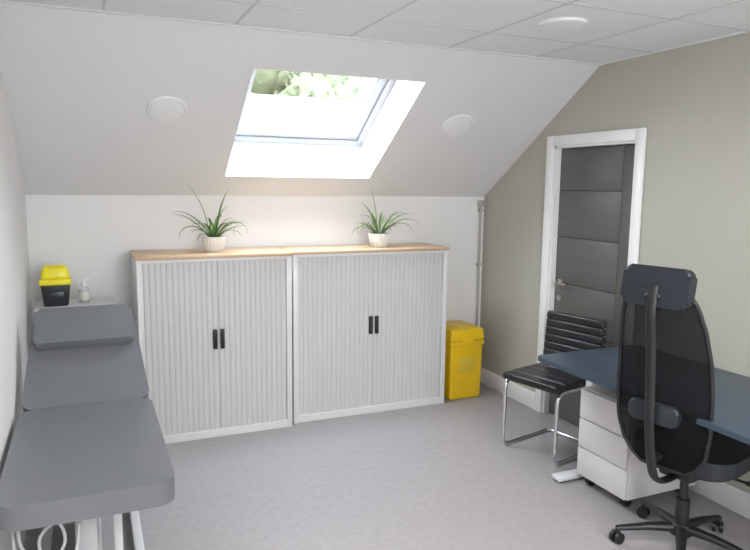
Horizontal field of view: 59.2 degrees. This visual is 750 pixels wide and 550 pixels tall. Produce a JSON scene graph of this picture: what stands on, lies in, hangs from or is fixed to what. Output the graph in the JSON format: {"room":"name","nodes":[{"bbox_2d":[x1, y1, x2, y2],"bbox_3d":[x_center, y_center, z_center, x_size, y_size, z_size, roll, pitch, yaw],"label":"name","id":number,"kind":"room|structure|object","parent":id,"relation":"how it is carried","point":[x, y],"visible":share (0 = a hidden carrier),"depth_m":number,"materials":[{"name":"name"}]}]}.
{"room":"examination room","nodes":[
{"label":"examination room","id":0,"kind":"room"},
{"bbox_2d":[0,63,32,549],"bbox_3d":[-1.009,0.034,1.208,0.200,2.900,6.990,-3,9,-23],"label":"wall","id":1,"kind":"structure","parent":0,"point":[16,319],"depth_m":3.20,"materials":[{"name":"white paint"}]},
{"bbox_2d":[15,530,25,549],"bbox_3d":[-0.902,1.409,1.386,0.018,0.130,6.472,-3,9,-23],"label":"baseboard","id":2,"kind":"structure","parent":1,"relation":"attached to","point":[22,533],"depth_m":2.95,"materials":[{"name":"white"}]},
{"bbox_2d":[25,195,483,326],"bbox_3d":[-0.711,0.183,5.045,3.577,1.570,0.300,-3,9,-23],"label":"wall","id":3,"kind":"structure","parent":0,"point":[94,236],"depth_m":4.62,"materials":[{"name":"white paint"}]},
{"bbox_2d":[476,200,483,325],"bbox_3d":[0.864,0.084,5.536,0.042,1.410,0.040,-3,9,-23],"label":"conduit pipe","id":4,"kind":"object","parent":3,"relation":"attached to","point":[480,203],"visible":0.7,"depth_m":5.49,"materials":[{"name":"grey plastic"}]},
{"bbox_2d":[0,2,598,196],"bbox_3d":[-0.425,-1.035,4.250,3.377,1.398,1.889,-3,9,-23],"label":"ceiling","id":5,"kind":"structure","parent":0,"point":[80,85],"depth_m":3.92,"materials":[{"name":"white paint"}]},
{"bbox_2d":[146,96,187,122],"bbox_3d":[-1.167,-0.925,3.704,0.224,0.132,0.190,-2,8,-20],"label":"ceiling speaker","id":6,"kind":"object","parent":5,"relation":"attached to","point":[164,109],"visible":1,"depth_m":3.68,"materials":[{"name":"white plastic"}]},
{"bbox_2d":[234,68,395,145],"bbox_3d":[-0.419,-1.205,4.321,1.105,0.668,0.947,-3,9,-23],"label":"window","id":7,"kind":"structure","parent":5,"relation":"attached to","point":[377,91],"depth_m":4.62,"materials":[{"name":"white plastic"}]},
{"bbox_2d":[441,114,472,136],"bbox_3d":[0.553,-1.006,4.449,0.224,0.132,0.190,-2,8,-20],"label":"ceiling speaker","id":8,"kind":"object","parent":5,"relation":"attached to","point":[456,125],"visible":1,"depth_m":4.42,"materials":[{"name":"white plastic"}]},
{"bbox_2d":[17,0,749,62],"bbox_3d":[0.921,-1.022,1.140,3.377,0.202,5.200,-3,9,-23],"label":"ceiling","id":9,"kind":"structure","parent":0,"point":[614,30],"depth_m":3.08,"materials":[{"name":"tile"}]},
{"bbox_2d":[0,0,603,65],"bbox_3d":[-0.111,-1.256,3.500,3.377,0.008,0.040,-3,9,-23],"label":"trim","id":10,"kind":"structure","parent":9,"relation":"attached to","point":[1,1],"depth_m":3.32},
{"bbox_2d":[539,17,587,30],"bbox_3d":[0.891,-1.186,3.131,0.224,0.020,0.224,-3,9,-23],"label":"ceiling speaker","id":11,"kind":"object","parent":9,"relation":"attached to","point":[559,23],"depth_m":3.08},
{"bbox_2d":[24,382,749,549],"bbox_3d":[0.702,1.446,2.106,3.727,0.100,6.690,-3,9,-23],"label":"floor","id":12,"kind":"structure","parent":0,"point":[444,476],"depth_m":3.59,"materials":[{"name":"carpet"}]},
{"bbox_2d":[34,297,114,311],"bbox_3d":[-1.849,0.628,4.129,0.440,0.910,0.390,-3,9,-23],"label":"side table","id":13,"kind":"object","parent":12,"relation":"on","point":[100,300],"visible":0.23,"depth_m":4.09,"materials":[{"name":"white plastic"}]},
{"bbox_2d":[39,265,71,306],"bbox_3d":[-1.937,0.059,4.004,0.175,0.250,0.145,-3,9,-23],"label":"bin","id":14,"kind":"object","parent":13,"relation":"on","point":[55,281],"visible":1,"depth_m":3.95,"materials":[{"name":"black"}]},
{"bbox_2d":[79,278,89,302],"bbox_3d":[-1.805,0.097,4.100,0.064,0.150,0.059,-3,9,-23],"label":"bottle","id":15,"kind":"object","parent":13,"relation":"on","point":[84,297],"visible":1,"depth_m":4.08,"materials":[{"name":"white plastic"}]},
{"bbox_2d":[0,304,174,549],"bbox_3d":[-1.306,0.741,3.013,0.575,1.002,1.680,-3,9,-23],"label":"couch","id":16,"kind":"object","parent":12,"relation":"on","point":[87,445],"visible":1,"depth_m":2.79,"materials":[{"name":"grey leather"}]},
{"bbox_2d":[130,247,292,443],"bbox_3d":[-1.094,0.442,4.466,0.990,1.205,0.469,-3,9,-23],"label":"cabinet","id":17,"kind":"object","parent":12,"relation":"on","point":[214,329],"visible":0.85,"depth_m":4.27,"materials":[{"name":"white plastic"}]},
{"bbox_2d":[174,190,247,251],"bbox_3d":[-1.055,-0.373,4.326,0.372,0.449,0.481,5,9,30],"label":"spider plant","id":18,"kind":"object","parent":17,"relation":"on","point":[213,242],"visible":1,"depth_m":4.33,"materials":[{"name":"green plant"}]},
{"bbox_2d":[277,243,449,423],"bbox_3d":[-0.087,0.391,4.929,1.210,1.205,0.419,-3,9,-23],"label":"cabinet","id":19,"kind":"object","parent":12,"relation":"on","point":[369,323],"visible":0.94,"depth_m":4.74,"materials":[{"name":"white plastic"}]},
{"bbox_2d":[353,187,415,247],"bbox_3d":[0.072,-0.426,4.847,0.512,0.440,0.392,2,8,8],"label":"spider plant","id":20,"kind":"object","parent":19,"relation":"on","point":[379,239],"visible":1,"depth_m":4.81,"materials":[{"name":"green plant"}]},
{"bbox_2d":[444,320,483,399],"bbox_3d":[0.650,0.673,5.288,0.326,0.566,0.368,-3,9,-23],"label":"waste bin","id":21,"kind":"object","parent":12,"relation":"on","point":[464,340],"visible":0.72,"depth_m":5.14,"materials":[{"name":"yellow plastic"}]},
{"bbox_2d":[502,310,607,464],"bbox_3d":[1.128,0.691,4.178,0.488,0.842,0.428,-5,10,-37],"label":"chair","id":22,"kind":"object","parent":12,"relation":"on","point":[565,332],"visible":0.8,"depth_m":4.17,"materials":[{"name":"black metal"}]},
{"bbox_2d":[577,385,694,506],"bbox_3d":[1.446,0.912,3.637,0.512,0.560,0.365,-3,9,-23],"label":"drawer pedestal","id":23,"kind":"object","parent":12,"relation":"on","point":[604,458],"visible":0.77,"depth_m":3.50,"materials":[{"name":"white metal"}]},
{"bbox_2d":[537,346,749,481],"bbox_3d":[1.559,0.900,3.107,0.743,0.730,1.665,-3,9,-23],"label":"desk","id":24,"kind":"object","parent":12,"relation":"on","point":[598,366],"visible":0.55,"depth_m":3.23,"materials":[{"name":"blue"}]},
{"bbox_2d":[609,263,749,549],"bbox_3d":[1.401,0.609,2.949,0.738,1.347,0.601,-5,10,-38],"label":"office chair","id":25,"kind":"object","parent":12,"relation":"on","point":[665,380],"visible":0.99,"depth_m":2.77,"materials":[{"name":"black fabric"}]},
{"bbox_2d":[480,32,749,492],"bbox_3d":[2.294,-0.122,2.637,0.250,2.900,6.990,-3,9,-23],"label":"wall","id":26,"kind":"structure","parent":0,"point":[692,102],"depth_m":3.72,"materials":[{"name":"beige paint"}]},
{"bbox_2d":[480,367,534,409],"bbox_3d":[1.045,0.896,5.298,0.018,0.130,0.789,-3,9,-23],"label":"baseboard","id":27,"kind":"structure","parent":26,"relation":"attached to","point":[521,394],"depth_m":5.22,"materials":[{"name":"white wood"}]},
{"bbox_2d":[535,127,646,412],"bbox_3d":[1.485,0.070,4.441,0.220,2.010,0.900,-3,9,-23],"label":"door frame","id":28,"kind":"structure","parent":26,"relation":"attached to","point":[637,136],"depth_m":4.64,"materials":[{"name":"white wood"}]},
{"bbox_2d":[549,144,634,426],"bbox_3d":[1.438,0.114,4.422,0.104,1.919,0.735,-3,9,-23],"label":"door","id":29,"kind":"structure","parent":26,"relation":"in","point":[596,183],"depth_m":4.38,"materials":[{"name":"grey wood"}]},
{"bbox_2d":[602,30,749,63],"bbox_3d":[2.459,-0.996,1.820,0.020,0.006,5.200,-3,9,-23],"label":"trim","id":30,"kind":"structure","parent":26,"relation":"attached to","point":[749,30],"depth_m":3.60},
{"bbox_2d":[689,480,749,519],"bbox_3d":[2.516,1.373,1.949,0.018,0.130,4.777,-3,9,-23],"label":"baseboard","id":31,"kind":"structure","parent":26,"relation":"attached to","point":[725,494],"depth_m":3.46,"materials":[{"name":"white wood"}]},
{"label":"outside","id":32,"kind":"structure","parent":0,"visible":0},
{"bbox_3d":[-11.052,-1.757,25.351,60.000,0.250,44.700,-3,9,-23],"label":"ground","id":33,"kind":"structure","parent":32,"visible":0},
{"bbox_2d":[251,69,292,94],"bbox_3d":[-3.858,-4.809,19.551,5.140,7.658,5.429,-3,9,-23],"label":"tree","id":34,"kind":"object","parent":33,"relation":"on","point":[266,81],"visible":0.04,"depth_m":17.89,"materials":[{"name":"green plant"}]},
{"bbox_2d":[274,71,370,100],"bbox_3d":[-0.506,-4.833,19.721,5.774,7.742,4.904,-3,9,-23],"label":"tree","id":35,"kind":"object","parent":33,"relation":"on","point":[303,84],"visible":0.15,"depth_m":17.40,"materials":[{"name":"green plant"}]},
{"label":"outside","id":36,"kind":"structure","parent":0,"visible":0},
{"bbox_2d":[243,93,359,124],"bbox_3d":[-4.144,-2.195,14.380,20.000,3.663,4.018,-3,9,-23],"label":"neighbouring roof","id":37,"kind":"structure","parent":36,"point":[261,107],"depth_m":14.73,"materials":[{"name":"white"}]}
]}

